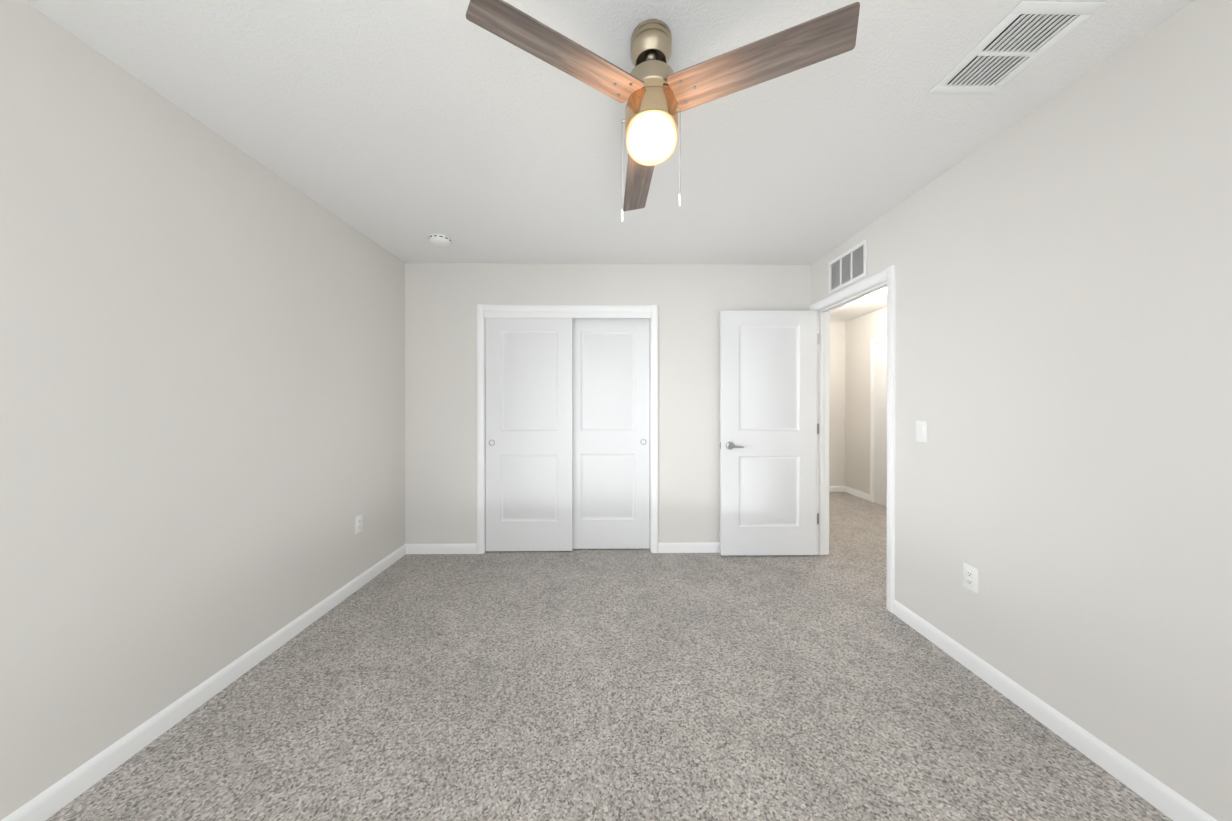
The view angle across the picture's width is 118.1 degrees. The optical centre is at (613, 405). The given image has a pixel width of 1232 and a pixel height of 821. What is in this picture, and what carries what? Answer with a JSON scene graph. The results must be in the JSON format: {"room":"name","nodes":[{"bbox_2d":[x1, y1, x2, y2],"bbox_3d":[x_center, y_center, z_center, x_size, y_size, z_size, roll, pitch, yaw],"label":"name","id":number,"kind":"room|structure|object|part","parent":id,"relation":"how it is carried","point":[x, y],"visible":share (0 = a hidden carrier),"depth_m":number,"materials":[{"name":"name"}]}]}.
{"room":"empty bedroom","nodes":[
{"label":"empty bedroom","id":0,"kind":"room"},
{"bbox_2d":[0,0,404,820],"bbox_3d":[-1.789,0.034,1.365,0.115,2.440,4.975,0,0,-1],"label":"wall","id":1,"kind":"structure","parent":0,"point":[202,396],"depth_m":1.39,"materials":[{"name":"paint"}]},
{"bbox_2d":[1,544,408,820],"bbox_3d":[-1.722,1.213,1.052,0.013,0.083,4.110,0,0,-1],"label":"baseboard","id":2,"kind":"structure","parent":1,"relation":"attached to","point":[64,791],"depth_m":1.44,"materials":[{"name":"paint"}]},
{"bbox_2d":[355,514,362,533],"bbox_3d":[-1.741,0.813,2.528,0.008,0.115,0.070,0,0,-1],"label":"electrical outlet","id":3,"kind":"object","parent":1,"relation":"attached to","point":[358,523],"visible":1,"depth_m":2.52,"materials":[{"name":"white plastic"}]},
{"bbox_2d":[405,263,810,543],"bbox_3d":[0.020,0.028,3.181,3.545,2.440,0.115,0,0,-1],"label":"wall","id":4,"kind":"structure","parent":0,"point":[443,300],"depth_m":3.12,"materials":[{"name":"paint"}]},
{"bbox_2d":[409,543,476,553],"bbox_3d":[-1.436,1.207,3.104,0.572,0.083,0.013,0,0,-1],"label":"baseboard","id":5,"kind":"structure","parent":4,"relation":"attached to","point":[463,548],"depth_m":3.10,"materials":[{"name":"paint"}]},
{"bbox_2d":[485,318,572,550],"bbox_3d":[-0.718,0.236,3.147,0.733,2.004,0.038,0,0,-1],"label":"closet door","id":6,"kind":"structure","parent":4,"relation":"in","point":[529,430],"depth_m":3.13,"materials":[{"name":"paint"}]},
{"bbox_2d":[477,304,657,553],"bbox_3d":[-0.387,0.202,3.168,1.526,2.092,0.132,0,0,-1],"label":"trim","id":7,"kind":"structure","parent":4,"relation":"attached to","point":[481,450],"depth_m":3.11,"materials":[{"name":"paint"}]},
{"bbox_2d":[484,312,650,317],"bbox_3d":[-0.387,-0.759,3.168,1.402,0.045,0.096,0,0,-1],"label":"rail","id":8,"kind":"object","parent":4,"relation":"attached to","point":[554,315],"visible":1,"depth_m":3.12,"materials":[{"name":"metal"}]},
{"bbox_2d":[573,318,649,548],"bbox_3d":[-0.051,0.236,3.200,0.720,2.004,0.038,0,0,-1],"label":"closet door","id":9,"kind":"structure","parent":4,"relation":"in","point":[611,433],"depth_m":3.19,"materials":[{"name":"paint"}]},
{"bbox_2d":[658,542,719,552],"bbox_3d":[1.027,1.207,3.133,1.302,0.083,0.013,0,0,-1],"label":"baseboard","id":10,"kind":"structure","parent":4,"relation":"attached to","point":[693,547],"depth_m":3.12,"materials":[{"name":"paint"}]},
{"bbox_2d":[45,492,1172,820],"bbox_3d":[0.810,1.301,2.151,5.330,0.100,6.480,0,0,-1],"label":"floor","id":11,"kind":"structure","parent":0,"point":[643,684],"depth_m":1.50,"materials":[{"name":"carpet"}]},
{"bbox_2d":[24,0,1193,321],"bbox_3d":[0.810,-1.239,2.144,5.330,0.100,6.480,0,0,-1],"label":"ceiling","id":12,"kind":"structure","parent":0,"point":[402,130],"depth_m":1.51,"materials":[{"name":"white paint"}]},
{"bbox_2d":[429,234,450,246],"bbox_3d":[-1.238,-1.167,2.635,0.142,0.046,0.142,0,0,-1],"label":"smoke detector","id":13,"kind":"object","parent":12,"relation":"attached to","point":[440,240],"visible":1,"depth_m":2.60,"materials":[{"name":"white plastic"}]},
{"bbox_2d":[466,0,859,221],"bbox_3d":[0.131,-0.889,1.302,1.010,0.594,0.906,0,0,-1],"label":"fan","id":14,"kind":"object","parent":12,"relation":"hanging from","point":[655,91],"visible":1,"depth_m":1.08,"materials":[{"name":"brown wood"}]},
{"bbox_3d":[0.118,-1.032,1.192,0.180,0.309,0.172,0,0,-1],"label":"motor","id":15,"kind":"part","parent":14,"relation":"part of","materials":[{"name":"silver metal"}]},
{"bbox_3d":[0.122,-0.841,1.190,0.166,0.089,0.167,0,0,-1],"label":"globe","id":16,"kind":"part","parent":14,"relation":"part of"},
{"bbox_2d":[929,1,1105,92],"bbox_3d":[1.320,-1.181,1.242,0.250,0.010,0.315,0,0,-1],"label":"ceiling vent","id":17,"kind":"object","parent":12,"relation":"in","point":[1021,36],"visible":1,"depth_m":1.21,"materials":[{"name":"white metal"}]},
{"bbox_2d":[829,321,844,485],"bbox_3d":[2.545,0.022,5.350,1.555,2.440,0.115,0,0,-1],"label":"wall","id":18,"kind":"structure","parent":0,"point":[837,413],"depth_m":5.30,"materials":[{"name":"paint"}]},
{"bbox_2d":[829,486,844,491],"bbox_3d":[2.558,1.201,5.290,1.530,0.083,0.013,0,0,-1],"label":"baseboard","id":19,"kind":"structure","parent":18,"relation":"attached to","point":[831,488],"depth_m":5.29,"materials":[{"name":"paint"}]},
{"bbox_2d":[845,307,886,506],"bbox_3d":[3.416,0.031,2.235,0.115,2.440,6.365,0,0,-1],"label":"wall","id":20,"kind":"structure","parent":0,"point":[861,331],"depth_m":5.00,"materials":[{"name":"paint"}]},
{"bbox_2d":[845,486,869,500],"bbox_3d":[3.321,1.201,5.025,0.013,0.083,0.480,0,0,-1],"label":"baseboard","id":21,"kind":"structure","parent":20,"relation":"attached to","point":[849,490],"depth_m":5.02,"materials":[{"name":"paint"}]},
{"bbox_2d":[870,335,886,505],"bbox_3d":[3.327,0.199,4.292,0.016,2.092,0.974,0,0,-1],"label":"door frame","id":22,"kind":"structure","parent":20,"relation":"attached to","point":[878,422],"depth_m":4.64,"materials":[{"name":"paint"}]},
{"bbox_2d":[811,0,1231,820],"bbox_3d":[1.760,0.034,1.089,0.115,2.440,4.110,0,0,-1],"label":"wall","id":23,"kind":"structure","parent":0,"point":[1063,358],"depth_m":1.31,"materials":[{"name":"paint"}]},
{"bbox_2d":[829,239,866,293],"bbox_3d":[1.678,-0.984,2.666,0.011,0.243,0.417,0,0,-1],"label":"air vent","id":24,"kind":"object","parent":23,"relation":"in","point":[848,267],"visible":1,"depth_m":2.64,"materials":[{"name":"white metal"}]},
{"bbox_2d":[810,265,895,612],"bbox_3d":[1.741,0.204,2.681,0.148,2.092,0.926,0,0,-1],"label":"trim","id":25,"kind":"structure","parent":23,"relation":"attached to","point":[880,280],"depth_m":2.64,"materials":[{"name":"paint"}]},
{"bbox_2d":[719,310,818,554],"bbox_3d":[1.293,0.230,3.055,0.839,2.012,0.167,0,0,-1],"label":"entry door","id":26,"kind":"structure","parent":25,"relation":"attached to","point":[769,428],"depth_m":3.04,"materials":[{"name":"paint"}]},
{"bbox_2d":[916,421,926,442],"bbox_3d":[1.685,0.144,2.026,0.012,0.115,0.070,0,0,-1],"label":"light switch","id":27,"kind":"object","parent":23,"relation":"attached to","point":[921,431],"visible":1,"depth_m":2.02,"materials":[{"name":"white plastic"}]},
{"bbox_2d":[963,563,977,593],"bbox_3d":[1.690,0.819,1.752,0.008,0.115,0.070,0,0,-1],"label":"electrical outlet","id":28,"kind":"object","parent":23,"relation":"attached to","point":[970,577],"visible":1,"depth_m":1.75,"materials":[{"name":"white plastic"}]},
{"bbox_2d":[893,600,1216,820],"bbox_3d":[1.701,1.214,0.643,0.013,0.083,3.154,0,0,-1],"label":"baseboard","id":29,"kind":"structure","parent":23,"relation":"attached to","point":[1135,778],"depth_m":1.37,"materials":[{"name":"paint"}]}
]}

